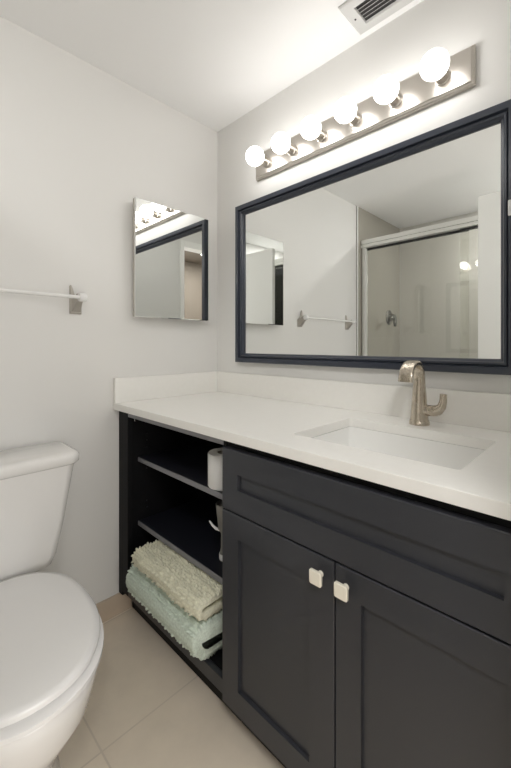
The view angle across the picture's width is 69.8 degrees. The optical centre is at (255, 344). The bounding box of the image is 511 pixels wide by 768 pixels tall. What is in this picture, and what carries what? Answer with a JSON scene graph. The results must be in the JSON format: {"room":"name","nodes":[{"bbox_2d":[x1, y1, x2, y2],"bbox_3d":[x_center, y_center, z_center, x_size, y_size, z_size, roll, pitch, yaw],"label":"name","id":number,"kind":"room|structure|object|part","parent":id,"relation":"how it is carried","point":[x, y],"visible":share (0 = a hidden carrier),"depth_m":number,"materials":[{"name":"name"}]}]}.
{"room":"bathroom","nodes":[
{"label":"bathroom","id":0,"kind":"room"},
{"bbox_2d":[0,16,216,603],"bbox_3d":[-0.715,0.003,1.485,0.100,2.258,1.564,0,0,45],"label":"wall","id":1,"kind":"structure","parent":0,"point":[78,142],"depth_m":1.46,"materials":[{"name":"white paint"}]},
{"bbox_2d":[0,285,87,313],"bbox_3d":[-0.886,-0.176,1.186,0.076,0.111,0.644,0,0,45],"label":"towel bar","id":2,"kind":"object","parent":1,"relation":"attached to","point":[75,301],"visible":1,"depth_m":1.37,"materials":[{"name":"white metal"}]},
{"bbox_2d":[96,592,131,622],"bbox_3d":[-0.881,1.091,1.237,0.013,0.082,0.978,0,0,45],"label":"baseboard","id":3,"kind":"structure","parent":1,"relation":"attached to","point":[114,605],"depth_m":1.52,"materials":[{"name":"beige tile"}]},
{"bbox_2d":[133,197,208,320],"bbox_3d":[-0.390,-0.374,1.708,0.050,0.507,0.394,0,0,45],"label":"medicine cabinet","id":4,"kind":"object","parent":1,"relation":"attached to","point":[171,246],"visible":1,"depth_m":1.67,"materials":[{"name":"silver mirror"}]},
{"bbox_2d":[58,607,284,767],"bbox_3d":[-0.029,1.171,0.152,2.950,0.080,3.100,0,0,45],"label":"floor","id":5,"kind":"structure","parent":0,"point":[146,708],"depth_m":1.11,"materials":[{"name":"beige tile"}]},
{"bbox_2d":[0,442,103,767],"bbox_3d":[-0.658,0.745,0.952,0.706,0.774,0.514,0,0,45],"label":"toilet","id":6,"kind":"object","parent":5,"relation":"on","point":[52,632],"visible":1,"depth_m":0.92,"materials":[{"name":"white ceramic"}]},
{"bbox_3d":[-0.838,0.562,1.129,0.189,0.331,0.484,0,0,45],"label":"tank","id":7,"kind":"part","parent":6,"relation":"part of","materials":[{"name":"white ceramic"}]},
{"bbox_3d":[-0.837,0.378,1.127,0.206,0.041,0.514,0,0,45],"label":"tank lid","id":8,"kind":"part","parent":6,"relation":"part of","materials":[{"name":"white ceramic"}]},
{"bbox_3d":[-0.607,0.935,0.901,0.535,0.392,0.372,0,0,45],"label":"bowl","id":9,"kind":"part","parent":6,"relation":"part of","materials":[{"name":"white ceramic"}]},
{"bbox_3d":[-0.593,0.702,0.888,0.495,0.020,0.378,0,0,45],"label":"lid","id":10,"kind":"part","parent":6,"relation":"part of","materials":[{"name":"white"}]},
{"bbox_3d":[-0.588,0.726,0.882,0.508,0.015,0.388,0,0,45],"label":"seat","id":11,"kind":"part","parent":6,"relation":"part of","materials":[{"name":"white"}]},
{"bbox_2d":[119,411,240,720],"bbox_3d":[-0.144,0.701,1.496,0.696,0.862,0.535,0,0,45],"label":"open shelving unit","id":12,"kind":"object","parent":5,"relation":"on","point":[165,495],"visible":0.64,"depth_m":1.52,"materials":[{"name":"black wood"}]},
{"bbox_2d":[126,563,221,660],"bbox_3d":[-0.202,0.908,1.391,0.470,0.136,0.411,0,0,45],"label":"bath mat","id":13,"kind":"object","parent":12,"relation":"on","point":[202,638],"visible":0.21,"depth_m":1.18,"materials":[{"name":"fabric"}]},
{"bbox_2d":[131,540,221,620],"bbox_3d":[-0.192,0.804,1.365,0.428,0.078,0.388,0,0,45],"label":"bath mat","id":14,"kind":"object","parent":13,"relation":"on","point":[190,587],"visible":0.46,"depth_m":1.22,"materials":[{"name":"beige fabric"}]},
{"bbox_3d":[-0.300,1.004,1.288,0.598,0.044,0.018,0,0,45],"label":"rail","id":15,"kind":"part","parent":12,"relation":"part of","materials":[{"name":"grey paint"}]},
{"bbox_3d":[-0.300,0.281,1.288,0.598,0.024,0.019,0,0,45],"label":"rail","id":16,"kind":"part","parent":12,"relation":"part of","materials":[{"name":"grey wood"}]},
{"bbox_3d":[-0.118,0.754,1.503,0.614,0.018,0.456,0,0,45],"label":"shelf","id":17,"kind":"part","parent":12,"relation":"part of","materials":[{"name":"black wood"}]},
{"bbox_3d":[-0.118,0.484,1.503,0.614,0.018,0.456,0,0,45],"label":"shelf","id":18,"kind":"part","parent":12,"relation":"part of","materials":[{"name":"black wood"}]},
{"bbox_2d":[208,448,221,490],"bbox_3d":[-0.108,0.419,1.243,0.108,0.112,0.108,0,0,45],"label":"toilet paper roll","id":19,"kind":"object","parent":12,"relation":"on","point":[214,455],"visible":0.43,"depth_m":1.20,"materials":[{"name":"white paper"}]},
{"bbox_3d":[-0.132,1.002,1.488,0.617,0.044,0.502,0,0,45],"label":"panel","id":20,"kind":"part","parent":12,"relation":"part of","materials":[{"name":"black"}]},
{"bbox_2d":[209,500,223,561],"bbox_3d":[-0.113,0.647,1.281,0.086,0.196,0.066,0,0,45],"label":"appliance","id":21,"kind":"object","parent":12,"relation":"on","point":[219,507],"visible":0.38,"depth_m":1.26,"materials":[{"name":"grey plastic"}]},
{"bbox_2d":[222,442,510,767],"bbox_3d":[0.374,0.702,0.955,0.797,0.860,0.578,0,0,45],"label":"base cabinet","id":22,"kind":"object","parent":5,"relation":"on","point":[366,624],"visible":0.95,"depth_m":0.75,"materials":[{"name":"black wood"}]},
{"bbox_3d":[0.043,0.741,0.923,0.370,0.548,0.020,0,0,45],"label":"door","id":23,"kind":"part","parent":22,"relation":"part of","materials":[{"name":"grey paint"}]},
{"bbox_2d":[113,371,510,520],"bbox_3d":[0.134,0.204,1.208,1.497,0.131,0.565,0,0,45],"label":"countertop","id":24,"kind":"structure","parent":22,"relation":"on","point":[281,416],"depth_m":1.11,"materials":[{"name":"white stone"}]},
{"bbox_2d":[312,426,484,469],"bbox_3d":[0.355,0.344,0.962,0.447,0.148,0.335,0,0,45],"label":"sink","id":25,"kind":"object","parent":24,"relation":"in","point":[448,455],"visible":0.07,"depth_m":1.08,"materials":[{"name":"white ceramic"}]},
{"bbox_2d":[398,360,446,425],"bbox_3d":[0.491,0.144,1.074,0.108,0.197,0.139,0,0,45],"label":"faucet","id":26,"kind":"object","parent":24,"relation":"on","point":[412,371],"visible":1,"depth_m":1.10,"materials":[{"name":"silver metal"}]},
{"bbox_3d":[0.472,0.138,1.090,0.052,0.185,0.136,0,0,45],"label":"spout","id":27,"kind":"part","parent":26,"relation":"part of","materials":[{"name":"silver metal"}]},
{"bbox_3d":[0.533,0.179,1.090,0.070,0.070,0.033,0,0,45],"label":"handle","id":28,"kind":"part","parent":26,"relation":"part of","materials":[{"name":"silver metal"}]},
{"bbox_3d":[0.130,0.505,0.795,0.031,0.031,0.008,0,0,45],"label":"knob","id":29,"kind":"part","parent":22,"relation":"part of","materials":[{"name":"beige metal"}]},
{"bbox_3d":[0.175,0.505,0.751,0.031,0.031,0.008,0,0,45],"label":"knob","id":30,"kind":"part","parent":22,"relation":"part of","materials":[{"name":"beige metal"}]},
{"bbox_3d":[0.176,0.377,0.793,0.742,0.172,0.020,0,0,45],"label":"drawer","id":31,"kind":"part","parent":22,"relation":"part of","materials":[{"name":"grey paint"}]},
{"bbox_3d":[0.309,0.741,0.661,0.368,0.548,0.020,0,0,45],"label":"door","id":32,"kind":"part","parent":22,"relation":"part of","materials":[{"name":"grey paint"}]},
{"bbox_2d":[0,0,422,131],"bbox_3d":[-0.492,-1.167,0.608,1.650,0.080,3.100,0,0,45],"label":"ceiling","id":33,"kind":"structure","parent":0,"point":[213,62],"depth_m":1.35,"materials":[{"name":"white paint"}]},
{"bbox_2d":[338,0,413,34],"bbox_3d":[0.445,-1.121,1.158,0.328,0.010,0.150,0,0,45],"label":"ceiling vent","id":34,"kind":"object","parent":33,"relation":"in","point":[363,15],"visible":1,"depth_m":1.23,"materials":[{"name":"white metal"}]},
{"bbox_2d":[217,0,510,393],"bbox_3d":[0.368,0.003,1.445,1.500,2.258,0.100,0,0,45],"label":"wall","id":35,"kind":"structure","parent":0,"point":[398,48],"depth_m":1.35,"materials":[{"name":"white paint"}]},
{"bbox_2d":[246,44,475,180],"bbox_3d":[0.287,-0.830,1.358,0.906,0.118,0.136,0,0,45],"label":"vanity light bar","id":36,"kind":"object","parent":35,"relation":"attached to","point":[441,77],"visible":1,"depth_m":1.26,"materials":[{"name":"silver metal"}]},
{"bbox_2d":[246,146,269,167],"bbox_3d":[0.009,-0.827,1.615,0.080,0.080,0.114,0,0,45],"label":"bulb","id":37,"kind":"object","parent":36,"relation":"attached to","point":[255,156],"depth_m":1.59,"materials":[{"name":"white glass"}]},
{"bbox_2d":[271,132,295,155],"bbox_3d":[0.115,-0.827,1.511,0.080,0.080,0.114,0,0,45],"label":"bulb","id":38,"kind":"object","parent":36,"relation":"attached to","point":[281,143],"depth_m":1.48,"materials":[{"name":"white glass"}]},
{"bbox_2d":[300,116,326,141],"bbox_3d":[0.222,-0.827,1.406,0.080,0.080,0.114,0,0,45],"label":"bulb","id":39,"kind":"object","parent":36,"relation":"attached to","point":[311,128],"depth_m":1.38,"materials":[{"name":"white glass"}]},
{"bbox_2d":[334,97,361,126],"bbox_3d":[0.328,-0.827,1.302,0.080,0.080,0.114,0,0,45],"label":"bulb","id":40,"kind":"object","parent":36,"relation":"attached to","point":[348,113],"depth_m":1.27,"materials":[{"name":"white glass"}]},
{"bbox_2d":[373,74,401,107],"bbox_3d":[0.434,-0.827,1.197,0.080,0.080,0.114,0,0,45],"label":"bulb","id":41,"kind":"object","parent":36,"relation":"attached to","point":[387,91],"depth_m":1.17,"materials":[{"name":"white glass"}]},
{"bbox_2d":[420,48,450,85],"bbox_3d":[0.540,-0.827,1.093,0.080,0.080,0.114,0,0,45],"label":"bulb","id":42,"kind":"object","parent":36,"relation":"attached to","point":[435,67],"depth_m":1.06,"materials":[{"name":"white glass"}]},
{"bbox_2d":[217,371,510,431],"bbox_3d":[0.333,0.191,1.395,1.477,0.104,0.019,0,0,45],"label":"backsplash","id":43,"kind":"structure","parent":35,"relation":"attached to","point":[484,410],"depth_m":1.30,"materials":[{"name":"white stone"}]},
{"bbox_2d":[235,99,510,374],"bbox_3d":[0.316,-0.296,1.404,1.140,0.759,0.030,0,0,45],"label":"wall mirror","id":44,"kind":"object","parent":35,"relation":"attached to","point":[391,256],"visible":1,"depth_m":1.27,"materials":[{"name":"black mirror"}]},
{"bbox_2d":[508,200,510,215],"bbox_3d":[0.696,-0.377,0.994,0.020,0.044,0.021,0,0,45],"label":"wall hook","id":45,"kind":"object","parent":35,"relation":"attached to","point":[509,201],"visible":1,"depth_m":1.00,"materials":[{"name":"white plastic"}]}
]}

